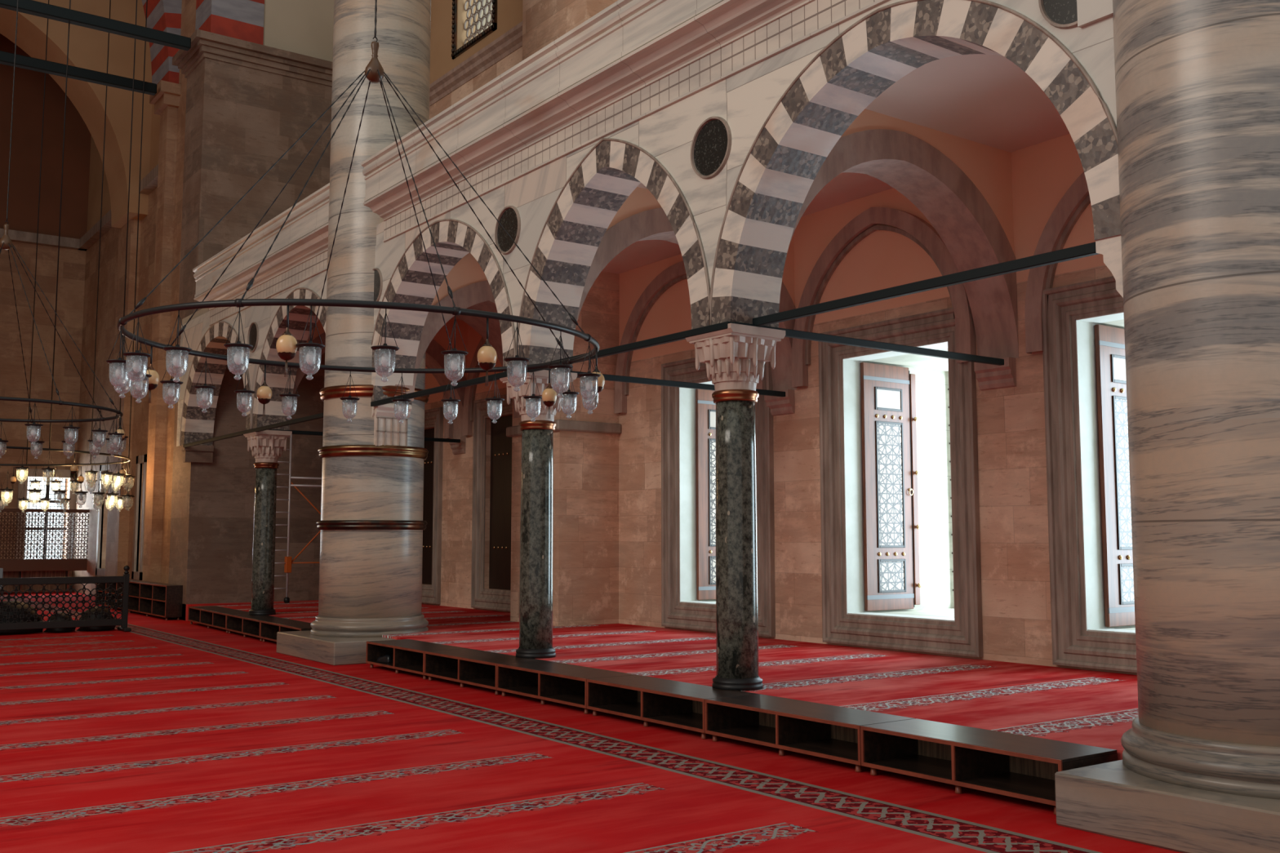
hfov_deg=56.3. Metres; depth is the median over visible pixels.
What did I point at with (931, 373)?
window
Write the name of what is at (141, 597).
shelf
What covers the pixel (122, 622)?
railing
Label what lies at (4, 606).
bag
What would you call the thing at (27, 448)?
ring chandelier
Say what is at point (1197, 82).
column
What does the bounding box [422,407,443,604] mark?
window
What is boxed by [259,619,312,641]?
shoe rack
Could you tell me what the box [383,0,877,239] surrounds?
trim
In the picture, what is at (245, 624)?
shoe rack
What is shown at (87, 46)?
wall
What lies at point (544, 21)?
wall
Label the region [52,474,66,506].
glass lamp
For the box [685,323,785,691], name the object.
column
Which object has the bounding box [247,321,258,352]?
roundel
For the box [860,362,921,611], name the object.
window shutter
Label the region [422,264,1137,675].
wall
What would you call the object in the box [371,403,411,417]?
trim
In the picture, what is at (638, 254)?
ceiling
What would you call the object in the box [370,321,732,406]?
rod
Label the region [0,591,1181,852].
floor
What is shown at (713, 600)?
trim
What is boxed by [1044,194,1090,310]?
trim
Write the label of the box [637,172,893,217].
ceiling
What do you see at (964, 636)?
window
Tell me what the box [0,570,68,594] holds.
shoe rack
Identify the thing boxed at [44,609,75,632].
bag
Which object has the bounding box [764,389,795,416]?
trim
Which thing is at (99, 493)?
glass lamp
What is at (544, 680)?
shoe rack
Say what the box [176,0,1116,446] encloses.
wall
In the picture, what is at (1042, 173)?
wall
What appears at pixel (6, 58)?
beam
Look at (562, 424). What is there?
trim
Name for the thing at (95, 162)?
wall
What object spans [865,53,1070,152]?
ceiling
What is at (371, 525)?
column
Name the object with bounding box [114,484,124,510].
glass lamp
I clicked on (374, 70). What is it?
ring chandelier
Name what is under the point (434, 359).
trim
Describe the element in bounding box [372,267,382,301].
roundel
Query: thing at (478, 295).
trim
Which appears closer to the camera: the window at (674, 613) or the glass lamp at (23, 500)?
the window at (674, 613)
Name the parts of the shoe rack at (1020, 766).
panel, panel, panel, panel, panel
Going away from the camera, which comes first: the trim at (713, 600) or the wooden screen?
the trim at (713, 600)
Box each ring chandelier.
[0,0,128,459]
[0,0,147,494]
[106,0,604,423]
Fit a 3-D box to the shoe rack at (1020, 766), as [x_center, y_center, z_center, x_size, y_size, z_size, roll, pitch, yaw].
[2.268,2.233,7.945,0.585,0.335,1.624,4,-7,-36]
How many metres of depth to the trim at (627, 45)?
12.64 m
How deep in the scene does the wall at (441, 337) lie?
23.16 m
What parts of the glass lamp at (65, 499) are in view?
glass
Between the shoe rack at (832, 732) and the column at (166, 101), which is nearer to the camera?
the shoe rack at (832, 732)
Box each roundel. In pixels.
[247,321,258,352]
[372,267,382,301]
[494,205,520,254]
[690,115,731,178]
[1038,0,1077,28]
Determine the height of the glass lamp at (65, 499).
0.686 m
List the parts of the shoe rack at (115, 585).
panel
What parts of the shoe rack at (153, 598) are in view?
panel, panel, panel, panel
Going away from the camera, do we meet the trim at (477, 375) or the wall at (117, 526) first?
the trim at (477, 375)
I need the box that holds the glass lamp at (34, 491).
[27,471,42,506]
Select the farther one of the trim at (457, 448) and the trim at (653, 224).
the trim at (457, 448)
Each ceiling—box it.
[602,240,681,274]
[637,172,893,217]
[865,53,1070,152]
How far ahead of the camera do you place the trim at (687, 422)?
17.69 m
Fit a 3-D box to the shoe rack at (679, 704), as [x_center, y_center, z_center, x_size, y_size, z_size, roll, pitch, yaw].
[0.249,2.492,10.712,0.585,0.335,1.754,4,-7,-36]
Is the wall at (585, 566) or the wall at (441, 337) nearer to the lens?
the wall at (585, 566)
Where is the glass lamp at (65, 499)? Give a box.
[60,483,71,511]
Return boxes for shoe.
[377,654,393,662]
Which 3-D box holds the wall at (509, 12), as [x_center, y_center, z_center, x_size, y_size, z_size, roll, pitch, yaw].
[1.927,-8.418,17.092,0.500,10.750,28.000,4,-7,-36]
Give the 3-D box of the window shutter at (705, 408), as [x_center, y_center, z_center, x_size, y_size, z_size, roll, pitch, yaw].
[1.256,1.018,18.006,0.960,3.130,0.125,4,-7,-36]
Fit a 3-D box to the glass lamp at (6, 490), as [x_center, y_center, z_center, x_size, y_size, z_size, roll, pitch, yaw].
[-11.877,1.153,22.473,0.256,0.686,0.256,4,-7,-36]
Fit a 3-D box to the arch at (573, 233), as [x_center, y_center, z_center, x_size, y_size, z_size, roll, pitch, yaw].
[-0.150,-1.842,12.435,0.574,2.187,3.450,4,-7,-36]
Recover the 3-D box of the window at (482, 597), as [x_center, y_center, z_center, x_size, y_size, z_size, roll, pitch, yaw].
[-2.441,1.366,21.716,0.087,3.910,2.400,4,-7,-36]
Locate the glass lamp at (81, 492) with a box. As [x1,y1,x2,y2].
[74,473,88,504]
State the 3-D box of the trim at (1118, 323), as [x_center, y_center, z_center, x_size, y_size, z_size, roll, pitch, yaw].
[5.993,0.483,12.286,1.770,3.230,1.720,4,-7,-36]
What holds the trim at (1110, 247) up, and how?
attached to the wall at (745, 99)
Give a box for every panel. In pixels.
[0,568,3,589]
[373,404,411,446]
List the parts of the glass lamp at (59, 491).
bulb, glass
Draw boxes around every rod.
[182,413,323,447]
[267,429,460,442]
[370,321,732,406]
[546,368,785,396]
[732,321,1004,365]
[752,241,1098,326]
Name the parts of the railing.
rail, lattice panel, rail, post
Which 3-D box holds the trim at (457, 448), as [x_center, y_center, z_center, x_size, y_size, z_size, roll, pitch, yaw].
[-3.547,0.386,23.322,0.140,0.320,0.460,4,-7,-36]
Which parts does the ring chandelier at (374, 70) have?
bulb, glass lamp, glass, stem, glass lamp, bulb, glass, bulb, glass, glass lamp, stem, glass, bulb, glass lamp, chain, ostrich egg pendant, stem, glass, bulb, glass lamp, chain, glass lamp, glass, bulb, stem, chain, glass, bulb, glass lamp, chain, bulb, glass lamp, glass, stem, chain, bulb, glass lamp, glass, chain, ostrich egg pendant, stem, chain, ostrich egg pendant, stem, glass lamp, glass, bulb, chain, chain, glass lamp, glass, bulb, stem, chain, chain, glass, bulb, glass lamp, chain, glass lamp, glass, bulb, stem, chain, glass, bulb, glass lamp, chain, chain, glass lamp, glass, bulb, chain, glass lamp, stem, glass, bulb, chain, chain, ostrich egg pendant, stem, bulb, glass lamp, glass, glass lamp, stem, glass, bulb, glass lamp, stem, glass, bulb, ostrich egg pendant, stem, glass lamp, glass, bulb, stem, glass, bulb, glass lamp, glass lamp, glass lamp, stem, bulb, glass, glass, bulb, stem, ostrich egg pendant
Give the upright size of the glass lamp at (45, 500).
0.686 m
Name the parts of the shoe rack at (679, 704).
panel, panel, panel, panel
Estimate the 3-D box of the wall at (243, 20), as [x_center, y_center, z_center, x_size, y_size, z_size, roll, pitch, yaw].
[-8.995,-10.495,26.387,1.120,4.680,1.180,4,-7,-36]
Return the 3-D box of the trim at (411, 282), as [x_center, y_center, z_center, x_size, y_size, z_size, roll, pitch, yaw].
[-2.416,-1.537,15.539,0.574,2.158,4.180,4,-7,-36]
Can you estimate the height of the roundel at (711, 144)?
0.566 m
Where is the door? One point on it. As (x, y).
(500, 487)
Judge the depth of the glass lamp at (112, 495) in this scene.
24.60 m
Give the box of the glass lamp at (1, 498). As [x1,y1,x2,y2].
[0,484,6,509]
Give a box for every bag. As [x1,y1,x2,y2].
[0,596,43,635]
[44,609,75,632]
[76,603,115,631]
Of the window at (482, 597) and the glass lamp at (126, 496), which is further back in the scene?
the glass lamp at (126, 496)
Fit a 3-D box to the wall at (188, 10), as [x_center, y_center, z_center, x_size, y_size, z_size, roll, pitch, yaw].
[-9.559,-6.794,27.733,1.750,22.000,1.910,4,-7,-36]
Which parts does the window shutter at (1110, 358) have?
panel moulding, inlay panel, panel moulding, inlay panel, panel moulding, inlay panel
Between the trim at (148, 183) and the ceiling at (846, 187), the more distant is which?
the trim at (148, 183)
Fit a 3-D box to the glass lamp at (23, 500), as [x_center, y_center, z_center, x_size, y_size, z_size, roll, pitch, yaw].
[-14.362,1.662,27.902,0.256,0.686,0.256,4,-7,-36]
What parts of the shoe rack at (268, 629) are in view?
panel, panel, panel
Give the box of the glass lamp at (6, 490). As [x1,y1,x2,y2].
[0,471,14,505]
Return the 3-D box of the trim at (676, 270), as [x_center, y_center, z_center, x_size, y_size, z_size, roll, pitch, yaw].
[0.672,-1.391,17.672,0.120,2.125,3.490,4,-7,-36]
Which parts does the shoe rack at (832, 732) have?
panel, panel, panel, panel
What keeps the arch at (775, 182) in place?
attached to the wall at (745, 99)
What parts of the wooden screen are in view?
rail, rail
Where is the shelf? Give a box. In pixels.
[129,595,165,600]
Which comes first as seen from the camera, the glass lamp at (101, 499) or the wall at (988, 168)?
the wall at (988, 168)
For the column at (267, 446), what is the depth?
20.85 m
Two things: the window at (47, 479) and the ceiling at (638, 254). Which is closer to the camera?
the ceiling at (638, 254)
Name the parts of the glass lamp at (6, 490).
glass, bulb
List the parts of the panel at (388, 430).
moulding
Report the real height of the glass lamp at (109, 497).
0.686 m
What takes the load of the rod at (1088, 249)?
attached to the column at (1197, 82)
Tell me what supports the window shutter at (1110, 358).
attached to the wall at (1015, 590)
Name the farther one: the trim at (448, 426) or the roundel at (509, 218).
the trim at (448, 426)
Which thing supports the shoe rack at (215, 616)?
on the floor
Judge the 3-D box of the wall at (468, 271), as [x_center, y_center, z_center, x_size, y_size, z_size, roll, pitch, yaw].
[-2.640,-1.531,18.403,2.960,2.580,1.240,4,-7,-36]
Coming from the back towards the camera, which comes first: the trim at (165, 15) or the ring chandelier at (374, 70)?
the trim at (165, 15)
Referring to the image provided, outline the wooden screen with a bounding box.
[0,508,88,571]
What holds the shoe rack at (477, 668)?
on the floor
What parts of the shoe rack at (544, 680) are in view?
panel, panel, panel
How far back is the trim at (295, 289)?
20.47 m
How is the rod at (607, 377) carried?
attached to the column at (536, 522)
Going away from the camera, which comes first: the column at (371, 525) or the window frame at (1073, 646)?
the window frame at (1073, 646)
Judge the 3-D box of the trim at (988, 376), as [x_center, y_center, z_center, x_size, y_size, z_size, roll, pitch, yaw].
[3.897,-0.569,13.121,0.140,0.320,0.460,4,-7,-36]
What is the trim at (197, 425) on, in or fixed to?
attached to the wall at (745, 99)
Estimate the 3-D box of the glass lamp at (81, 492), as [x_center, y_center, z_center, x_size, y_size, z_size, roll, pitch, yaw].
[-11.055,1.267,23.687,0.256,0.686,0.256,4,-7,-36]
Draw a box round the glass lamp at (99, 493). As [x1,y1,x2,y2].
[92,476,105,508]
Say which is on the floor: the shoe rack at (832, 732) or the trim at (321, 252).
the shoe rack at (832, 732)
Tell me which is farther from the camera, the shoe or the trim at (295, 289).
the trim at (295, 289)
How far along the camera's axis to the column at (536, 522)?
13.42 m
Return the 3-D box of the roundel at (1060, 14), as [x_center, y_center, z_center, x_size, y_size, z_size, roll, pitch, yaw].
[2.866,-2.897,7.888,0.048,0.541,0.541,4,-7,-36]
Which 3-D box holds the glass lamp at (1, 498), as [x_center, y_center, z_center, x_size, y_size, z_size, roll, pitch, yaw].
[-14.847,1.653,27.808,0.256,0.686,0.256,4,-7,-36]
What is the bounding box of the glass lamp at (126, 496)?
[121,480,133,508]
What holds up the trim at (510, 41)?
attached to the wall at (509, 12)
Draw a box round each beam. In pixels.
[0,0,191,50]
[0,50,156,95]
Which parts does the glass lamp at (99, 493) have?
glass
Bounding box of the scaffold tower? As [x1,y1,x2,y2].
[274,434,321,603]
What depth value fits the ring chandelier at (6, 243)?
16.25 m
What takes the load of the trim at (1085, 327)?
attached to the wall at (1015, 590)
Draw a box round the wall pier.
[168,57,332,620]
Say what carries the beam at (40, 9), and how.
attached to the wall
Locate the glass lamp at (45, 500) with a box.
[40,484,51,511]
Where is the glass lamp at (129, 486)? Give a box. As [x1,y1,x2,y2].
[124,485,134,511]
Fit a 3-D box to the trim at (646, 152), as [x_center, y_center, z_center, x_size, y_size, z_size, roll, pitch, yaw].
[-0.382,-1.874,12.268,0.028,2.220,3.494,4,-7,-36]
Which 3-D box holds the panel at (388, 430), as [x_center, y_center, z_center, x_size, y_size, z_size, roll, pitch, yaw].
[-3.570,-0.027,16.976,0.510,0.640,0.440,4,-7,-36]
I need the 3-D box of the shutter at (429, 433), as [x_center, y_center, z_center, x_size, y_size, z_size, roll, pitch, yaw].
[-4.557,1.661,24.875,0.076,3.190,1.672,4,-7,-36]
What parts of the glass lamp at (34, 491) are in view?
glass, bulb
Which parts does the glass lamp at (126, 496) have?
glass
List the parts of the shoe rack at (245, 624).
panel, panel, panel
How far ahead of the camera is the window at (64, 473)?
37.05 m
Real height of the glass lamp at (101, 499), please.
0.686 m
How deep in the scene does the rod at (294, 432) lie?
21.41 m
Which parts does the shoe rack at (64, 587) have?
panel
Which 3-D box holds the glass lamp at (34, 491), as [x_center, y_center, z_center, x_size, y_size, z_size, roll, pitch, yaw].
[-11.540,1.187,22.833,0.256,0.686,0.256,4,-7,-36]
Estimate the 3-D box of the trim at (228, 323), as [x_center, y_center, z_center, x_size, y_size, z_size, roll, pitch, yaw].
[-8.132,-0.889,22.890,0.028,2.240,4.484,4,-7,-36]
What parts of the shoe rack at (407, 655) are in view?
panel, panel, panel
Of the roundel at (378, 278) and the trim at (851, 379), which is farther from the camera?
the roundel at (378, 278)
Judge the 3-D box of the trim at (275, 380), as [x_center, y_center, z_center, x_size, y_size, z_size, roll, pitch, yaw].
[-5.360,-1.149,19.573,0.574,2.138,4.080,4,-7,-36]
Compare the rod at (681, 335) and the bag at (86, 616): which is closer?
the rod at (681, 335)
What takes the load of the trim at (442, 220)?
attached to the wall at (745, 99)
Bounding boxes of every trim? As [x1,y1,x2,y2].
[0,164,158,250]
[142,0,182,84]
[172,28,333,86]
[179,320,251,445]
[180,322,250,445]
[181,444,213,462]
[192,182,329,309]
[208,248,328,325]
[209,249,328,323]
[250,287,326,429]
[252,288,326,430]
[291,332,466,438]
[360,0,807,219]
[371,218,515,356]
[371,220,514,404]
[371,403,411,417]
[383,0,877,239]
[394,280,520,417]
[429,21,522,106]
[443,392,453,438]
[448,437,466,454]
[451,0,497,59]
[462,337,485,435]
[470,364,479,420]
[506,419,621,437]
[515,137,711,355]
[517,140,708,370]
[575,207,796,391]
[614,261,764,413]
[624,274,687,395]
[679,380,715,604]
[698,599,715,602]
[708,0,1117,325]
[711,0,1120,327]
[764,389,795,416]
[789,128,1018,358]
[791,206,976,387]
[842,341,955,622]
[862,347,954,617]
[973,356,1016,391]
[1024,171,1088,353]
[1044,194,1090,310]
[1075,311,1135,634]
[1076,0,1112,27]
[1095,234,1123,297]
[1095,319,1135,630]
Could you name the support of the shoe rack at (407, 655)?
on the floor
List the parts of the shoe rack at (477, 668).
panel, panel, panel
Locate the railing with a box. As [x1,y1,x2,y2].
[0,565,131,631]
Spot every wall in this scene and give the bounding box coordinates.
[0,0,151,227]
[0,33,91,593]
[71,186,157,594]
[86,103,159,231]
[160,0,196,583]
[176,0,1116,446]
[195,0,264,44]
[262,0,492,62]
[306,319,467,379]
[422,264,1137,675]
[425,133,1105,403]
[429,0,522,119]
[431,252,487,305]
[510,271,619,626]
[522,0,617,60]
[606,186,794,303]
[840,108,1013,252]
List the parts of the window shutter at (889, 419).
panel moulding, inlay panel, panel moulding, inlay panel, panel moulding, inlay panel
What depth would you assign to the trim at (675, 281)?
18.57 m
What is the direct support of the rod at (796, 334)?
attached to the column at (735, 357)
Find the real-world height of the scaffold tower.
3.550 m
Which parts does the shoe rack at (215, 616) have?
panel, panel, panel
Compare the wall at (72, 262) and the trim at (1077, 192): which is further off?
the wall at (72, 262)
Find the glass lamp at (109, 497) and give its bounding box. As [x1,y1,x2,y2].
[104,483,115,510]
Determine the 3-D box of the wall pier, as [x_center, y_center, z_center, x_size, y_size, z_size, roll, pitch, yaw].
[-7.112,-1.838,27.031,6.070,12.000,1.350,4,-7,-36]
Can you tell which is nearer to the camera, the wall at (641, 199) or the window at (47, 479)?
the wall at (641, 199)
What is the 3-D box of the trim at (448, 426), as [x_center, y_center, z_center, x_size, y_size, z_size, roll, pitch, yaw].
[-5.015,-0.897,25.488,0.120,2.600,4.440,4,-7,-36]
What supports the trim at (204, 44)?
attached to the wall at (304, 27)
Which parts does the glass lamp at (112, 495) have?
bulb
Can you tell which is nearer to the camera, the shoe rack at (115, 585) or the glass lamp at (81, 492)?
the glass lamp at (81, 492)
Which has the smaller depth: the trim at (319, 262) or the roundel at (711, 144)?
the roundel at (711, 144)
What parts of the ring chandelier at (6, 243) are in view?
glass lamp, chain, glass lamp, glass, bulb, chain, glass, glass lamp, bulb, chain, chain, glass lamp, glass, bulb, bulb, glass, glass lamp, glass lamp, glass, bulb, glass lamp, bulb, glass, glass lamp, glass, bulb, glass lamp, glass, bulb, glass, glass lamp, ostrich egg pendant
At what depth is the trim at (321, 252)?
20.09 m
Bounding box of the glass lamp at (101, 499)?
[92,484,103,511]
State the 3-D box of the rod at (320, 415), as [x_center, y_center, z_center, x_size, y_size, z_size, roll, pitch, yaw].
[-6.879,0.092,21.043,0.060,0.065,8.000,4,-7,-36]
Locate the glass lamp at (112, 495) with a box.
[106,476,119,509]
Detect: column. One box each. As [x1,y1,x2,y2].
[142,80,181,582]
[243,430,292,615]
[276,0,431,666]
[499,369,577,658]
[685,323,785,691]
[1054,0,1279,852]
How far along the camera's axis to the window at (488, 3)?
24.20 m
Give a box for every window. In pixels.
[14,468,76,559]
[24,476,68,559]
[95,453,146,580]
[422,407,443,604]
[463,0,492,44]
[471,394,512,611]
[661,357,775,636]
[817,304,982,657]
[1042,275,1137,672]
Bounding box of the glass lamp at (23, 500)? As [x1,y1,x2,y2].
[17,484,28,512]
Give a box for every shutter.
[422,427,434,584]
[695,388,715,599]
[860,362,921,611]
[1094,324,1135,626]
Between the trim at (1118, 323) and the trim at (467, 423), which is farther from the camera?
the trim at (467, 423)
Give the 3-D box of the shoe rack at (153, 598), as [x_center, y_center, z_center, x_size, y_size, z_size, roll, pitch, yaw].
[-10.390,3.702,25.585,0.340,0.700,3.190,4,-7,-36]
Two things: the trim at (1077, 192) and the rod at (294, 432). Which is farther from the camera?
the rod at (294, 432)
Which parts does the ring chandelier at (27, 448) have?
ostrich egg pendant, glass lamp, glass, bulb, glass lamp, glass, glass lamp, glass lamp, ostrich egg pendant, glass lamp, ostrich egg pendant, glass lamp, glass, glass lamp, glass lamp, glass lamp, glass lamp, glass lamp, ostrich egg pendant, glass lamp, glass lamp, glass lamp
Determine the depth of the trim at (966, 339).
14.50 m
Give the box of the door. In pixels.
[488,414,512,590]
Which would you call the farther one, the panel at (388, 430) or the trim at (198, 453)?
the trim at (198, 453)
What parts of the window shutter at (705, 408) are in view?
panel moulding, panel moulding, panel moulding, inlay panel, inlay panel, inlay panel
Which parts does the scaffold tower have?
rail, rail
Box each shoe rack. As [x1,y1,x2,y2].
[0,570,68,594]
[94,579,142,612]
[128,581,182,620]
[187,605,248,632]
[225,613,288,641]
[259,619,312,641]
[365,639,468,679]
[423,648,541,694]
[496,660,635,714]
[586,675,755,739]
[704,693,915,772]
[860,718,1117,814]
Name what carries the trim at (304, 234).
attached to the wall at (745, 99)
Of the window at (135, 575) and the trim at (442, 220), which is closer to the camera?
the trim at (442, 220)
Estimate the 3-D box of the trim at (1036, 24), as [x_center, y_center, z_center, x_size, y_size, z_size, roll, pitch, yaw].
[1.852,-2.151,9.206,0.028,2.201,4.174,4,-7,-36]
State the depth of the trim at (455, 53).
24.10 m
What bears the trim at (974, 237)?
attached to the wall at (988, 168)
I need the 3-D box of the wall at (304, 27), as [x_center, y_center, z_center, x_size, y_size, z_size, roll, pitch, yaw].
[-6.192,-10.841,28.483,5.870,5.800,1.150,4,-7,-36]
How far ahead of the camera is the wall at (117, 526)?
33.28 m

